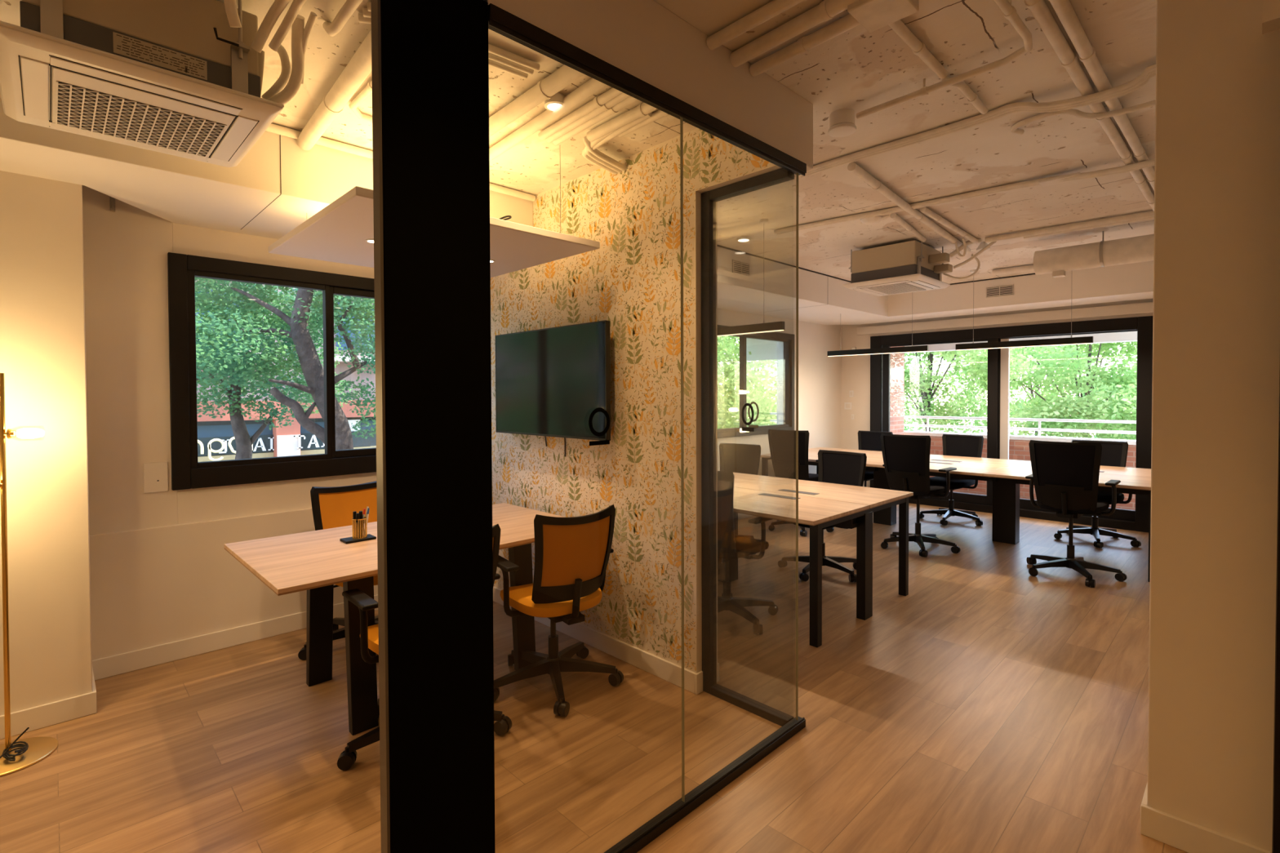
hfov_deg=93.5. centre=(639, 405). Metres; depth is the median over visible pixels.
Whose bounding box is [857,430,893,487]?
office chair
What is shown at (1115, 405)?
tree
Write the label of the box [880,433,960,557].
office chair
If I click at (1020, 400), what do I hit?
tree
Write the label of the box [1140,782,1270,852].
baseboard
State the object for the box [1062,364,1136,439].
tree
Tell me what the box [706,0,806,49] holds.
pipe
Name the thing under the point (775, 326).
linear pendant light
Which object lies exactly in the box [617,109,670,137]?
pipe
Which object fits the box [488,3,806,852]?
glass wall
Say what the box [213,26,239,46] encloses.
metal hook
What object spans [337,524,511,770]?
chair
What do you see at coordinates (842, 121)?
ceiling lamp
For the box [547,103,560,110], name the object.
diffuser
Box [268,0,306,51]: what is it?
pipe
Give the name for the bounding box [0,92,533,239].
ceiling beam
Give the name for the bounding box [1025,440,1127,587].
office chair
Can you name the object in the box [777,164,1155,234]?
pipe
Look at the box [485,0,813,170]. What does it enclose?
ceiling beam
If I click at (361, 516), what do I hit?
marker pen
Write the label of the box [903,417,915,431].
tree
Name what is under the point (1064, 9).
pipe
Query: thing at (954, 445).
office chair
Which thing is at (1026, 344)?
diffuser
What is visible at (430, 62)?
pillar
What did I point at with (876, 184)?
pipe
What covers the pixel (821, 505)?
office desk
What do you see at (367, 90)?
pipe
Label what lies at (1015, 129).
pipe
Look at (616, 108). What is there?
pipe
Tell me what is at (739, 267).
air vent
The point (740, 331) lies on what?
diffuser
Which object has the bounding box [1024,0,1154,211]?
pipe
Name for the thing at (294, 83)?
pipe
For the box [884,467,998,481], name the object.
cable tray
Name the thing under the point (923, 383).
tree
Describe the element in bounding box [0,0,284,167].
unit
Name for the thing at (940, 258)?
junction box
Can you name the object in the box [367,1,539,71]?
pipe
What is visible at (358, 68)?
pipe
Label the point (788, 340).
window
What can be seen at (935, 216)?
pipe
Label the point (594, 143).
pipe
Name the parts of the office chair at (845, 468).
seat, backrest, backrest frame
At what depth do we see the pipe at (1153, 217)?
4.49 m
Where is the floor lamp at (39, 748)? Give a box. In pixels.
[0,373,57,776]
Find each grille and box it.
[55,80,226,157]
[866,283,924,294]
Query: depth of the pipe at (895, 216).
4.49 m
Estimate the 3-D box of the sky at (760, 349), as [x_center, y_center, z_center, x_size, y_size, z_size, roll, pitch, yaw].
[5.786,-1.079,8.104,0.200,0.505,10.500,-1,1,-44]
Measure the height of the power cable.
0.102 m
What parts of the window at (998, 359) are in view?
sash, sash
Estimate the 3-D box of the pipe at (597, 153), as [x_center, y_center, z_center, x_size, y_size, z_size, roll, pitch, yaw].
[-0.182,-1.288,3.091,0.046,0.056,0.371,0,1,30]
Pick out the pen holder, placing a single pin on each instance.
(353, 519)
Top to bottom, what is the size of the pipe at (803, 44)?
0.051 m
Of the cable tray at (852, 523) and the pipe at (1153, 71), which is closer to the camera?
the pipe at (1153, 71)
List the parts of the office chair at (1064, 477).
backrest, backrest frame, seat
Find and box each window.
[167,252,376,490]
[717,324,794,438]
[870,315,1152,532]
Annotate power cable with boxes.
[0,727,29,761]
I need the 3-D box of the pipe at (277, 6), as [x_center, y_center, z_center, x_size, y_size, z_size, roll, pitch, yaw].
[-0.909,-1.215,1.686,0.869,0.155,0.062,1,1,40]
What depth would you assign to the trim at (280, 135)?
2.87 m
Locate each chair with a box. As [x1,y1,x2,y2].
[297,480,377,660]
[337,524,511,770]
[493,504,623,716]
[717,471,777,635]
[719,442,760,554]
[768,429,834,536]
[777,449,866,582]
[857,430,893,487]
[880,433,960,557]
[920,434,983,525]
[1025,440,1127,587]
[1053,440,1141,548]
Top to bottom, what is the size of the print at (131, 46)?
0.050 m
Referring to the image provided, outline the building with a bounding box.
[195,277,376,462]
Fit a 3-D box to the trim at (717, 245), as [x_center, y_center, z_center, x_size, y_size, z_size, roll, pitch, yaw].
[2.880,-1.235,5.788,6.954,0.316,3.469,0,1,-2]
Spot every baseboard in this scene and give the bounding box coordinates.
[0,594,377,739]
[493,586,702,694]
[717,662,719,681]
[737,513,752,519]
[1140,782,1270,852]
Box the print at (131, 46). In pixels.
[116,34,204,77]
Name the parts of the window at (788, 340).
sash, sash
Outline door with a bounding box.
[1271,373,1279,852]
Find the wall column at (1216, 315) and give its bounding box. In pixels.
[1146,0,1279,852]
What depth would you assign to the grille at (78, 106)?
2.00 m
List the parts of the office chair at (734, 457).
backrest, backrest frame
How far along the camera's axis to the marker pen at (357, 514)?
2.98 m
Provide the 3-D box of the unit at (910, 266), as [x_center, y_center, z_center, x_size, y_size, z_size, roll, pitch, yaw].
[2.279,-1.201,5.250,0.700,0.360,0.745,-1,1,-44]
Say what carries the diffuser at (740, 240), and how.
attached to the recessed light at (744, 238)
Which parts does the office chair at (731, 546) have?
backrest, backrest frame, seat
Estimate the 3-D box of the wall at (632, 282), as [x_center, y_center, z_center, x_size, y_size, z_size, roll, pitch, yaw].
[-0.303,0.027,3.621,0.166,2.735,2.805,-1,1,-44]
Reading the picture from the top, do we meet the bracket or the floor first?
the bracket
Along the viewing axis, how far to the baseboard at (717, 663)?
3.06 m
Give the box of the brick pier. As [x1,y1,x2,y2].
[889,346,904,435]
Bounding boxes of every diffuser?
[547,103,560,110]
[717,329,783,336]
[738,239,748,241]
[827,351,927,356]
[957,342,1092,350]
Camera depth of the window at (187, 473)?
3.52 m
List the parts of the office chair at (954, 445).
seat, backrest, backrest frame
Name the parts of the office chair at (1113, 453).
backrest frame, backrest, seat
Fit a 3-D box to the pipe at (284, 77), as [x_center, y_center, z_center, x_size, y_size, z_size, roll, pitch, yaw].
[-1.244,-1.145,2.063,0.110,0.198,0.047,0,1,19]
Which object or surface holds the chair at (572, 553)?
on the floor
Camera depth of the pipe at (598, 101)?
2.65 m
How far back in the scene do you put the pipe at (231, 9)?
1.81 m
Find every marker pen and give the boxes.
[352,511,356,537]
[355,513,359,537]
[359,511,363,537]
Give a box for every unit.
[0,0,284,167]
[842,240,952,296]
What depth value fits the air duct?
4.73 m
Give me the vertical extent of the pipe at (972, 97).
0.037 m
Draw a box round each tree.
[195,276,376,449]
[195,279,354,459]
[717,335,777,428]
[717,336,777,426]
[903,349,1044,433]
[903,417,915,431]
[943,341,1137,439]
[985,343,1103,435]
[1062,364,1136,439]
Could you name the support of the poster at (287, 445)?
attached to the building
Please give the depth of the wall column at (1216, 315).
1.86 m
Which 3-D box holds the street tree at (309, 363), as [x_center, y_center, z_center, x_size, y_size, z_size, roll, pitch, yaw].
[-4.040,0.348,7.968,4.404,7.165,2.633,-1,1,-41]
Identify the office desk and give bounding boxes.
[717,472,913,647]
[760,447,1151,582]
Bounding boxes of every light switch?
[844,402,852,409]
[848,391,853,396]
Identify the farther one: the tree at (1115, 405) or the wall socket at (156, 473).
the tree at (1115, 405)
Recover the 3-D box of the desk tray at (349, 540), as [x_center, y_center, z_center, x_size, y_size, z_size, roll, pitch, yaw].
[-1.404,0.664,3.002,0.145,0.012,0.090,-1,1,-44]
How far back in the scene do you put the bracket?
3.13 m
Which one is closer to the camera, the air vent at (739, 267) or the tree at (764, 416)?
the air vent at (739, 267)
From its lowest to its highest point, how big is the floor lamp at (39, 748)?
1.555 m
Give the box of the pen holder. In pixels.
[351,516,367,538]
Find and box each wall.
[0,170,92,715]
[82,185,841,660]
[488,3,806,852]
[490,128,795,682]
[840,297,1153,487]
[903,431,1136,510]
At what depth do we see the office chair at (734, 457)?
5.92 m
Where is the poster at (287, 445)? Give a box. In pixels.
[276,434,300,456]
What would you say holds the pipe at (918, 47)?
attached to the ceiling
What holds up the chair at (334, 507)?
on the floor
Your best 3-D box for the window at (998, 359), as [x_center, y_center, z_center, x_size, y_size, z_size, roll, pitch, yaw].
[4.317,0.180,7.373,0.160,2.255,3.015,-1,1,-44]
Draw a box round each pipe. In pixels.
[223,0,241,27]
[250,0,290,53]
[261,44,290,99]
[265,123,535,201]
[266,14,304,105]
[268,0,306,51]
[296,29,371,150]
[301,11,317,83]
[322,0,363,35]
[348,80,372,123]
[358,13,528,79]
[362,7,533,75]
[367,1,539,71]
[488,64,584,137]
[488,77,607,161]
[537,87,623,140]
[545,93,630,142]
[552,96,637,145]
[582,111,652,174]
[582,136,626,171]
[584,129,622,173]
[586,102,657,141]
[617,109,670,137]
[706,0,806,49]
[729,0,857,66]
[749,13,860,76]
[773,158,1155,233]
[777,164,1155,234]
[798,69,1155,177]
[800,72,1155,177]
[806,63,1155,172]
[847,161,970,253]
[856,0,1032,119]
[888,19,947,79]
[890,213,926,242]
[920,206,977,243]
[942,76,988,114]
[942,253,980,279]
[948,238,982,257]
[952,240,996,268]
[955,237,966,257]
[984,210,1154,242]
[991,264,1034,275]
[1010,99,1155,134]
[1023,216,1154,239]
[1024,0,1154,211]
[1048,0,1155,191]
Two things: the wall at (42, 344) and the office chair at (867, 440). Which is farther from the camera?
the office chair at (867, 440)
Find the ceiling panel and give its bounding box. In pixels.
[268,164,599,277]
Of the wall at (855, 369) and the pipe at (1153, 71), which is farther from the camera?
the wall at (855, 369)
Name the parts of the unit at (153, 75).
casing, intake panel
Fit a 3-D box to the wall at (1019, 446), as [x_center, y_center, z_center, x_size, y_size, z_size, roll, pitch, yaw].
[5.829,0.872,8.175,0.260,0.870,9.500,-1,1,-44]
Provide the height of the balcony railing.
0.254 m
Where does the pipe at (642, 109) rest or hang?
attached to the ceiling
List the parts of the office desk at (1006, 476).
leg, leg, cross rail, leg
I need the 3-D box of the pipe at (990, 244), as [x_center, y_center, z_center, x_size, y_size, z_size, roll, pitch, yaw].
[2.781,-1.257,5.009,0.318,0.211,0.032,0,1,28]
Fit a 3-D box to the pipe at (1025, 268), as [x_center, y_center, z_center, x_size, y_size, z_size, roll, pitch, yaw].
[4.785,-1.353,5.090,3.202,0.068,0.067,1,1,44]
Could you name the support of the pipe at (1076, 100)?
attached to the ceiling
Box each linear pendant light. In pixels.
[717,218,784,336]
[826,325,928,356]
[955,269,1093,350]
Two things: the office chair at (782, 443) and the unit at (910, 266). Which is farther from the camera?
the office chair at (782, 443)
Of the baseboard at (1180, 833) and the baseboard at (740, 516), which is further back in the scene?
the baseboard at (740, 516)
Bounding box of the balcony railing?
[769,413,1136,436]
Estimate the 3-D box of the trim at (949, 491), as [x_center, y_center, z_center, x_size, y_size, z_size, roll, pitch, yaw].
[5.341,1.408,7.706,1.530,0.180,10.500,-1,1,-44]
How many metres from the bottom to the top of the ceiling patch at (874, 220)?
0.053 m
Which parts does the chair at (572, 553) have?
seat, backrest frame, backrest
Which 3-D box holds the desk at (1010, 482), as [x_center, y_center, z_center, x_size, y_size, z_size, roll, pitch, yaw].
[4.015,0.694,5.485,0.300,0.100,1.098,-1,1,-44]
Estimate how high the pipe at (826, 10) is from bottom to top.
0.060 m
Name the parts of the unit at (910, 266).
casing, intake panel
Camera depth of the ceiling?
2.89 m
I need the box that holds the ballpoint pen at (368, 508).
[364,507,369,537]
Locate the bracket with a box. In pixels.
[109,195,115,211]
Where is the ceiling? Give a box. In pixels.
[0,0,1156,284]
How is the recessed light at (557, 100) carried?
in the ceiling
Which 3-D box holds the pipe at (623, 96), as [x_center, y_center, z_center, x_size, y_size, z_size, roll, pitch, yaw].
[-0.146,-1.300,2.603,0.045,0.046,0.911,-1,1,-41]
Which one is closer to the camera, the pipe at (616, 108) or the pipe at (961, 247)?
the pipe at (616, 108)
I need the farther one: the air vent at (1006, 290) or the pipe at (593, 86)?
the air vent at (1006, 290)
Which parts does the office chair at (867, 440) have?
seat, backrest, backrest frame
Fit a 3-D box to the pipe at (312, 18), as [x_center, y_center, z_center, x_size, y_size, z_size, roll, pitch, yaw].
[-1.126,-1.202,2.027,0.029,0.170,0.188,-1,1,-43]
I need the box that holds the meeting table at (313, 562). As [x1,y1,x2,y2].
[223,502,565,735]
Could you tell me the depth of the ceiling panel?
2.94 m
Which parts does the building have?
shop sill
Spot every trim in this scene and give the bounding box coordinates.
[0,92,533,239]
[240,134,281,229]
[717,244,1035,312]
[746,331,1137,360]
[949,490,1133,510]
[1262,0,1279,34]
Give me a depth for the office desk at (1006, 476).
5.87 m
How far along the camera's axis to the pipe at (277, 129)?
3.03 m
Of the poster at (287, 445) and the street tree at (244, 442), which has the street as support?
the street tree at (244, 442)
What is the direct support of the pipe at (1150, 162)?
attached to the ceiling
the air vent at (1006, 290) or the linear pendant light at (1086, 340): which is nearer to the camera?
the linear pendant light at (1086, 340)
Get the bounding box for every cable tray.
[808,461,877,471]
[832,517,858,528]
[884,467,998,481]
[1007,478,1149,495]
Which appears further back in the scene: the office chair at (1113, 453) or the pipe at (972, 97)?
the office chair at (1113, 453)
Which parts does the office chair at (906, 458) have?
backrest, backrest frame, seat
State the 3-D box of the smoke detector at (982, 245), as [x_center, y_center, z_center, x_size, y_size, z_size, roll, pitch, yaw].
[2.904,-1.344,5.095,0.104,0.072,0.104,-1,1,-44]
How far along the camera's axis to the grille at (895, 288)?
5.26 m
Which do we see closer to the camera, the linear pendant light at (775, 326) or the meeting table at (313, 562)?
the meeting table at (313, 562)
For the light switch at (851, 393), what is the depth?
8.61 m
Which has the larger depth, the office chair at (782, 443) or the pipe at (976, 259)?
the office chair at (782, 443)
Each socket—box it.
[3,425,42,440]
[143,461,168,493]
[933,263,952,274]
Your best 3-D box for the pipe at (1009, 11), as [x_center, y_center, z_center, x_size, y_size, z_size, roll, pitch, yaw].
[1.186,-1.288,2.249,0.386,0.066,0.875,0,1,-6]
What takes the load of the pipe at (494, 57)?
attached to the ceiling
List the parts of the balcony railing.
post, post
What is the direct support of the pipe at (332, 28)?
attached to the ceiling
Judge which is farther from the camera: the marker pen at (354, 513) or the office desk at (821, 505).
the office desk at (821, 505)
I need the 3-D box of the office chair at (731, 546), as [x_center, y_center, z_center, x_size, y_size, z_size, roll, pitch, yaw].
[0.545,0.884,3.904,0.701,1.003,0.672,1,1,42]
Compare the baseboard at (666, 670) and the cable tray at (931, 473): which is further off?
the cable tray at (931, 473)
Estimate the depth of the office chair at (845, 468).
5.03 m
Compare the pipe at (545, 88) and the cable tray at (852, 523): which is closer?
the pipe at (545, 88)
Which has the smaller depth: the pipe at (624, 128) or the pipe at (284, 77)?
the pipe at (284, 77)
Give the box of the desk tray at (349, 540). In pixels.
[339,533,376,543]
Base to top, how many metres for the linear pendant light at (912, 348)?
0.821 m
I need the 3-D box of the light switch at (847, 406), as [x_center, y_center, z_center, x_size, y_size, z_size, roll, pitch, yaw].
[2.991,0.004,8.658,0.012,0.100,0.110,-1,1,-44]
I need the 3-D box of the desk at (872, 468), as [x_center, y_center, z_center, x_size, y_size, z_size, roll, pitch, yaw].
[2.335,0.669,7.199,0.300,0.100,1.098,-1,1,-44]
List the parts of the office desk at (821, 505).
leg, cross rail, leg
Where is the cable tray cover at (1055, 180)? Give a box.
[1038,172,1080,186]
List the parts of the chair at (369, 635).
seat, backrest frame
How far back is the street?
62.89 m
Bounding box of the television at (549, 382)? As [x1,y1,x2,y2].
[494,320,610,457]
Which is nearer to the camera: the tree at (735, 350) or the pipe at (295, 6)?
the pipe at (295, 6)
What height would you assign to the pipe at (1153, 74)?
0.071 m
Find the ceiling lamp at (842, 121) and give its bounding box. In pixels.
[827,108,856,137]
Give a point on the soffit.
(771, 286)
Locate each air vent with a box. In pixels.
[732,259,750,275]
[986,284,1013,297]
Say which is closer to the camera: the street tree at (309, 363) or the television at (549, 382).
the television at (549, 382)
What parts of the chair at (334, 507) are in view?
backrest frame, backrest, seat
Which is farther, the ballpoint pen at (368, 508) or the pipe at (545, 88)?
the ballpoint pen at (368, 508)
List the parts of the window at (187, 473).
sash, sash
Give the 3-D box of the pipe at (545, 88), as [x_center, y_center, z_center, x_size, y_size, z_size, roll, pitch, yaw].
[-0.381,-1.281,2.436,0.075,0.075,1.201,-1,1,-42]
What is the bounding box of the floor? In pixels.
[0,502,1187,852]
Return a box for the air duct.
[1033,231,1154,277]
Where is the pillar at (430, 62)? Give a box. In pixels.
[370,0,495,852]
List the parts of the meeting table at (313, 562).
leg, leg, leg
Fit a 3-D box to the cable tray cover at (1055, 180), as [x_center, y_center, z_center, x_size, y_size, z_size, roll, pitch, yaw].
[2.439,-1.310,3.491,0.100,0.014,0.200,-1,1,-44]
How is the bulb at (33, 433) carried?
attached to the floor lamp at (39, 748)
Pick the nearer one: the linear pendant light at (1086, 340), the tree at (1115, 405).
the linear pendant light at (1086, 340)
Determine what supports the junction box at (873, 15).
attached to the ceiling
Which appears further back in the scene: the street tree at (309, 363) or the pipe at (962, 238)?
the street tree at (309, 363)
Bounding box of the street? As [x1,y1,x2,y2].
[722,424,1093,438]
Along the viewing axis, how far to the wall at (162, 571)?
3.30 m
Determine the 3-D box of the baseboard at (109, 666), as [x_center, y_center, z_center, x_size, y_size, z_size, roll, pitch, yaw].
[-3.035,1.372,2.571,5.220,0.105,0.448,-1,1,-44]
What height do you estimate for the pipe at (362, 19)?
0.027 m
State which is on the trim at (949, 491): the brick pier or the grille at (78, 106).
the brick pier
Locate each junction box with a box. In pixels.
[847,0,919,32]
[928,252,949,264]
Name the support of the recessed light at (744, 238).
in the ceiling
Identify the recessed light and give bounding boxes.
[544,93,565,111]
[736,235,751,241]
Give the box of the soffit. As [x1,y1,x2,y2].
[717,246,1153,324]
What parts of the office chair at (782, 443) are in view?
backrest, backrest frame, seat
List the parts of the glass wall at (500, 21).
rail, rail, return frame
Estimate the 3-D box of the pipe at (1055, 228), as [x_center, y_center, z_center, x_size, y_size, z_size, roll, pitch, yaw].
[3.861,-1.336,3.939,2.853,0.051,0.051,1,1,43]

